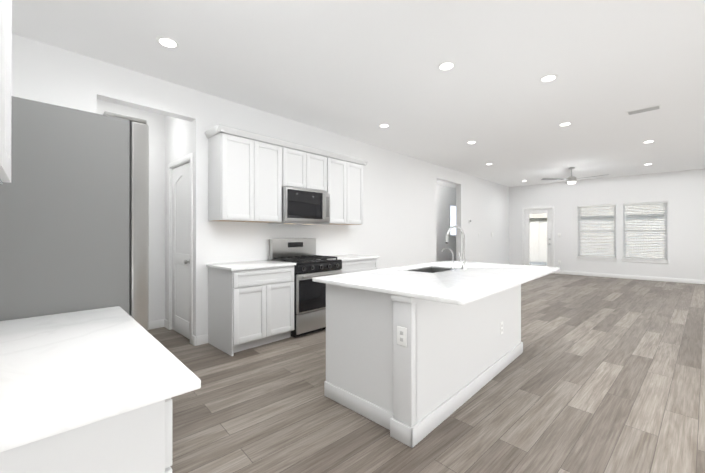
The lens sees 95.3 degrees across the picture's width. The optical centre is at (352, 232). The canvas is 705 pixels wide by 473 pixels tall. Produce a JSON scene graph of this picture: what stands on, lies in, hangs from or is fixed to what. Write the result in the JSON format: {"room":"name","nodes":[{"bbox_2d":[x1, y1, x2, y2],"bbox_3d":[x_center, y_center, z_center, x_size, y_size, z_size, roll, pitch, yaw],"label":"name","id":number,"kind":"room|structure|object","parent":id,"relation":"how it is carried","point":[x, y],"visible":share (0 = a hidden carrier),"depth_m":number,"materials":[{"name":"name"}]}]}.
{"room":"kitchen","nodes":[
{"label":"kitchen","id":0,"kind":"room"},
{"bbox_2d":[97,99,164,321],"bbox_3d":[-2.923,-0.171,4.126,0.140,2.900,1.170,0,0,44],"label":"wall","id":1,"kind":"structure","parent":0,"point":[156,122],"depth_m":4.31,"materials":[{"name":"white paint"}]},
{"bbox_2d":[148,319,166,329],"bbox_3d":[-2.847,1.227,4.071,0.040,0.105,0.860,0,0,44],"label":"baseboard","id":2,"kind":"structure","parent":1,"relation":"attached to","point":[163,322],"depth_m":4.31,"materials":[{"name":"white paint"}]},
{"bbox_2d":[165,116,190,319],"bbox_3d":[-2.169,-0.171,4.118,0.940,2.900,0.140,0,0,44],"label":"wall","id":3,"kind":"structure","parent":0,"point":[169,139],"depth_m":4.20,"materials":[{"name":"white paint"}]},
{"bbox_2d":[172,162,189,338],"bbox_3d":[-2.149,0.213,4.000,0.708,2.116,0.111,0,0,44],"label":"pantry door","id":4,"kind":"structure","parent":3,"relation":"in","point":[181,250],"depth_m":4.04,"materials":[{"name":"white paint"}]},
{"bbox_2d":[12,33,508,335],"bbox_3d":[1.213,-0.165,6.874,0.140,2.900,12.480,0,0,44],"label":"wall","id":5,"kind":"structure","parent":0,"point":[397,227],"depth_m":4.41,"materials":[{"name":"white paint"}]},
{"bbox_2d":[208,124,259,221],"bbox_3d":[-1.399,-0.654,3.786,0.345,1.025,0.454,0,0,44],"label":"upper cabinet","id":6,"kind":"object","parent":5,"relation":"attached to","point":[251,175],"depth_m":3.65,"materials":[{"name":"white paint"}]},
{"bbox_2d":[260,136,287,222],"bbox_3d":[-1.144,-0.654,4.052,0.345,1.025,0.524,0,0,44],"label":"upper cabinet","id":7,"kind":"object","parent":5,"relation":"attached to","point":[273,152],"depth_m":3.98,"materials":[{"name":"white paint"}]},
{"bbox_2d":[288,141,311,189],"bbox_3d":[-0.859,-0.878,4.351,0.346,0.575,0.439,0,0,44],"label":"upper cabinet","id":8,"kind":"object","parent":5,"relation":"attached to","point":[299,155],"depth_m":4.27,"materials":[{"name":"white paint"}]},
{"bbox_2d":[268,187,329,224],"bbox_3d":[-0.706,-0.352,4.425,0.462,0.459,0.750,0,0,44],"label":"over-the-range microwave","id":9,"kind":"object","parent":8,"relation":"attached to","point":[305,207],"visible":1,"depth_m":4.25,"materials":[{"name":"silver metal"}]},
{"bbox_2d":[312,148,327,191],"bbox_3d":[-0.639,-0.878,4.582,0.346,0.575,0.439,0,0,44],"label":"upper cabinet","id":10,"kind":"object","parent":5,"relation":"attached to","point":[319,157],"depth_m":4.53,"materials":[{"name":"white paint"}]},
{"bbox_2d":[328,152,351,223],"bbox_3d":[-0.353,-0.652,4.880,0.346,1.025,0.523,0,0,44],"label":"upper cabinet","id":11,"kind":"object","parent":5,"relation":"attached to","point":[339,167],"depth_m":4.81,"materials":[{"name":"white paint"}]},
{"bbox_2d":[352,157,363,223],"bbox_3d":[-0.099,-0.651,5.147,0.345,1.025,0.452,0,0,44],"label":"upper cabinet","id":12,"kind":"object","parent":5,"relation":"attached to","point":[357,165],"depth_m":5.10,"materials":[{"name":"white paint"}]},
{"bbox_2d":[167,153,669,343],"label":"door trim","id":13,"kind":"structure","parent":5,"relation":"in","point":[188,158],"depth_m":4.25,"materials":[{"name":"white paint"}]},
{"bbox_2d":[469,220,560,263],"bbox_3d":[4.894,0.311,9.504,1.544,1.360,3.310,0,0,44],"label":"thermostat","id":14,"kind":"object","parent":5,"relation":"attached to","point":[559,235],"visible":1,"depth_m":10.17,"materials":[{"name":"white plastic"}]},
{"bbox_2d":[12,0,704,187],"bbox_3d":[3.301,-1.648,5.499,13.540,0.060,10.340,0,0,-44],"label":"ceiling","id":15,"kind":"structure","parent":0,"point":[361,70],"depth_m":3.15,"materials":[{"name":"white paint"}]},
{"bbox_2d":[156,36,178,48],"bbox_3d":[-1.573,-1.621,2.737,0.169,0.006,0.169,0,0,37],"label":"recessed light","id":16,"kind":"object","parent":15,"relation":"in","point":[168,42],"depth_m":2.73,"materials":[{"name":"white plastic"}]},
{"bbox_2d":[379,124,389,127],"bbox_3d":[0.478,-1.616,4.845,0.169,0.006,0.169,0,0,7],"label":"recessed light","id":17,"kind":"object","parent":15,"relation":"in","point":[381,125],"depth_m":4.83,"materials":[{"name":"white plastic"}]},
{"bbox_2d":[438,61,455,70],"bbox_3d":[0.914,-1.620,3.120,0.169,0.006,0.169,0,0,40],"label":"recessed light","id":18,"kind":"object","parent":15,"relation":"in","point":[448,65],"depth_m":3.12,"materials":[{"name":"white plastic"}]},
{"bbox_2d":[539,74,557,81],"bbox_3d":[2.056,-1.619,3.366,0.169,0.006,0.169,0,0,37],"label":"recessed light","id":19,"kind":"object","parent":15,"relation":"in","point":[547,78],"depth_m":3.36,"materials":[{"name":"white plastic"}]},
{"bbox_2d":[558,122,571,125],"bbox_3d":[3.164,-1.616,4.780,0.169,0.006,0.169,0,0,37],"label":"recessed light","id":20,"kind":"object","parent":15,"relation":"in","point":[567,123],"depth_m":4.78,"materials":[{"name":"white plastic"}]},
{"bbox_2d":[541,167,608,183],"bbox_3d":[5.527,-1.412,7.902,1.310,0.400,1.280,0,0,-44],"label":"ceiling fan","id":21,"kind":"object","parent":15,"relation":"hanging from","point":[571,179],"visible":1,"depth_m":7.86,"materials":[{"name":"silver metal"}]},
{"bbox_2d":[626,105,661,114],"bbox_3d":[3.829,-1.615,4.226,0.170,0.010,0.340,0,0,-44],"label":"ceiling vent","id":22,"kind":"object","parent":15,"relation":"in","point":[651,108],"visible":0.98,"depth_m":4.21,"materials":[{"name":"white plastic"}]},
{"bbox_2d":[147,273,704,472],"bbox_3d":[3.301,1.312,5.493,13.540,0.060,10.340,0,0,-44],"label":"floor","id":23,"kind":"structure","parent":0,"point":[602,375],"depth_m":2.39,"materials":[{"name":"brown wood"}]},
{"bbox_2d":[0,96,148,330],"bbox_3d":[-1.629,0.345,1.716,0.861,1.857,0.904,0,0,-44],"label":"refrigerator","id":24,"kind":"object","parent":23,"relation":"on","point":[74,215],"visible":0.62,"depth_m":1.45,"materials":[{"name":"grey metal"}]},
{"bbox_2d":[0,306,200,472],"bbox_3d":[-1.000,0.812,0.919,0.706,0.920,1.102,0,0,-44],"label":"kitchen counter","id":25,"kind":"object","parent":23,"relation":"on","point":[91,391],"visible":1,"depth_m":0.74,"materials":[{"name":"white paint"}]},
{"bbox_2d":[206,260,295,355],"bbox_3d":[-1.187,0.820,3.794,0.636,0.918,0.812,0,0,44],"label":"base cabinet","id":26,"kind":"object","parent":23,"relation":"on","point":[250,304],"visible":1,"depth_m":3.56,"materials":[{"name":"white paint"}]},
{"bbox_2d":[206,260,295,270],"bbox_3d":[-1.187,0.375,3.795,0.636,0.028,0.812,0,0,44],"label":"countertop","id":27,"kind":"structure","parent":26,"relation":"on","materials":[{"name":"white stone"}]},
{"bbox_2d":[270,238,341,336],"bbox_3d":[-0.608,0.680,4.329,0.682,1.200,0.750,0,0,44],"label":"gas range","id":28,"kind":"object","parent":23,"relation":"on","point":[309,305],"visible":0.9,"depth_m":4.10,"materials":[{"name":"silver metal"}]},
{"bbox_2d":[331,254,379,273],"bbox_3d":[-0.088,0.822,4.944,0.636,0.918,0.846,0,0,44],"label":"base cabinet","id":29,"kind":"object","parent":23,"relation":"on","point":[351,263],"visible":0.1,"depth_m":4.75,"materials":[{"name":"white paint"}]},
{"bbox_2d":[331,254,379,260],"bbox_3d":[-0.088,0.377,4.945,0.636,0.028,0.846,0,0,44],"label":"countertop","id":30,"kind":"structure","parent":29,"relation":"on","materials":[{"name":"white stone"}]},
{"bbox_2d":[316,281,522,447],"bbox_3d":[0.777,0.831,2.965,0.862,0.893,2.124,0,0,44],"label":"kitchen island","id":31,"kind":"object","parent":23,"relation":"on","point":[416,354],"depth_m":2.24,"materials":[{"name":"white paint"}]},
{"bbox_2d":[312,262,559,304],"bbox_3d":[0.915,0.370,2.946,1.256,0.028,2.290,0,0,44],"label":"island countertop","id":32,"kind":"structure","parent":31,"relation":"on","point":[457,286],"depth_m":2.45,"materials":[{"name":"white stone"}]},
{"bbox_2d":[416,265,439,272],"bbox_3d":[0.795,0.492,3.214,0.400,0.239,0.650,0,0,44],"label":"sink","id":33,"kind":"object","parent":32,"relation":"in","point":[431,268],"depth_m":3.53,"materials":[{"name":"grey metal"}]},
{"bbox_2d":[440,225,467,268],"bbox_3d":[0.977,0.139,3.156,0.226,0.435,0.222,0,0,44],"label":"faucet","id":34,"kind":"object","parent":32,"relation":"on","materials":[{"name":"silver metal"}]},
{"bbox_2d":[437,184,455,261],"bbox_3d":[2.340,-0.157,10.224,0.140,2.900,5.580,0,0,44],"label":"wall","id":35,"kind":"structure","parent":0,"point":[446,196],"depth_m":10.94,"materials":[{"name":"white paint"}]},
{"bbox_2d":[449,204,455,236],"bbox_3d":[3.570,-0.440,11.387,0.030,1.130,0.580,0,0,44],"label":"window","id":36,"kind":"structure","parent":35,"relation":"in","point":[452,216],"depth_m":11.34,"materials":[{"name":"white glass"}]},
{"bbox_2d":[509,169,704,279],"bbox_3d":[8.148,-0.160,8.781,7.530,2.900,0.140,0,0,44],"label":"wall","id":37,"kind":"structure","parent":0,"point":[681,194],"depth_m":9.13,"materials":[{"name":"white paint"}]},
{"bbox_2d":[525,209,551,266],"bbox_3d":[6.139,0.259,10.633,0.793,2.058,0.105,0,0,44],"label":"patio door","id":38,"kind":"structure","parent":37,"relation":"in","point":[548,234],"depth_m":10.59,"materials":[{"name":"white paint"}]},
{"bbox_2d":[578,207,615,256],"bbox_3d":[7.319,-0.058,9.625,0.917,1.550,0.045,0,0,44],"label":"window","id":39,"kind":"structure","parent":37,"relation":"in","point":[596,232],"depth_m":9.63,"materials":[{"name":"white plastic"}]},
{"bbox_2d":[578,204,615,257],"bbox_3d":[7.272,-0.059,9.575,0.905,1.542,0.055,0,0,44],"label":"window blinds","id":40,"kind":"object","parent":39,"relation":"attached to","point":[593,206],"visible":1,"depth_m":9.57,"materials":[{"name":"white plastic"}]},
{"bbox_2d":[555,270,704,283],"bbox_3d":[8.584,1.236,8.254,5.855,0.105,0.014,0,0,44],"label":"baseboard","id":41,"kind":"structure","parent":37,"relation":"attached to","point":[678,280],"depth_m":8.94,"materials":[{"name":"white paint"}]},
{"bbox_2d":[623,204,667,259],"bbox_3d":[8.087,-0.060,8.890,0.904,1.550,0.045,0,0,44],"label":"window","id":42,"kind":"structure","parent":37,"relation":"in","point":[645,231],"depth_m":8.87,"materials":[{"name":"white plastic"}]},
{"bbox_2d":[623,202,666,259],"bbox_3d":[8.040,-0.060,8.841,0.892,1.542,0.055,0,0,44],"label":"window blinds","id":43,"kind":"object","parent":42,"relation":"attached to","point":[644,209],"visible":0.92,"depth_m":8.82,"materials":[{"name":"white plastic"}]},
{"bbox_3d":[-0.521,-0.180,-0.183,0.140,2.900,7.530,0,0,-44],"label":"wall","id":44,"kind":"structure","parent":0,"visible":0},
{"bbox_2d":[0,0,11,183],"bbox_3d":[-0.746,-0.660,0.453,0.414,1.027,1.165,0,0,-44],"label":"upper cabinet","id":45,"kind":"object","parent":44,"relation":"attached to","point":[5,78],"visible":1,"depth_m":0.92,"materials":[{"name":"white paint"}]},
{"label":"outside","id":46,"kind":"structure","parent":0,"visible":0},
{"bbox_3d":[22.276,1.506,22.940,60.000,0.230,39.860,0,0,44],"label":"ground","id":47,"kind":"structure","parent":46,"visible":0},
{"bbox_2d":[529,219,663,263],"bbox_3d":[9.441,0.451,13.713,18.200,1.940,0.060,0,0,44],"label":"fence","id":48,"kind":"object","parent":47,"relation":"on","point":[535,249],"depth_m":13.17,"materials":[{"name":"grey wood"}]},
{"bbox_2d":[529,204,663,256],"bbox_3d":[12.952,-1.228,18.620,11.700,5.320,8.800,0,0,44],"label":"house","id":49,"kind":"structure","parent":47,"relation":"on","point":[536,218],"depth_m":14.21,"materials":[{"name":"grey"}]}
]}

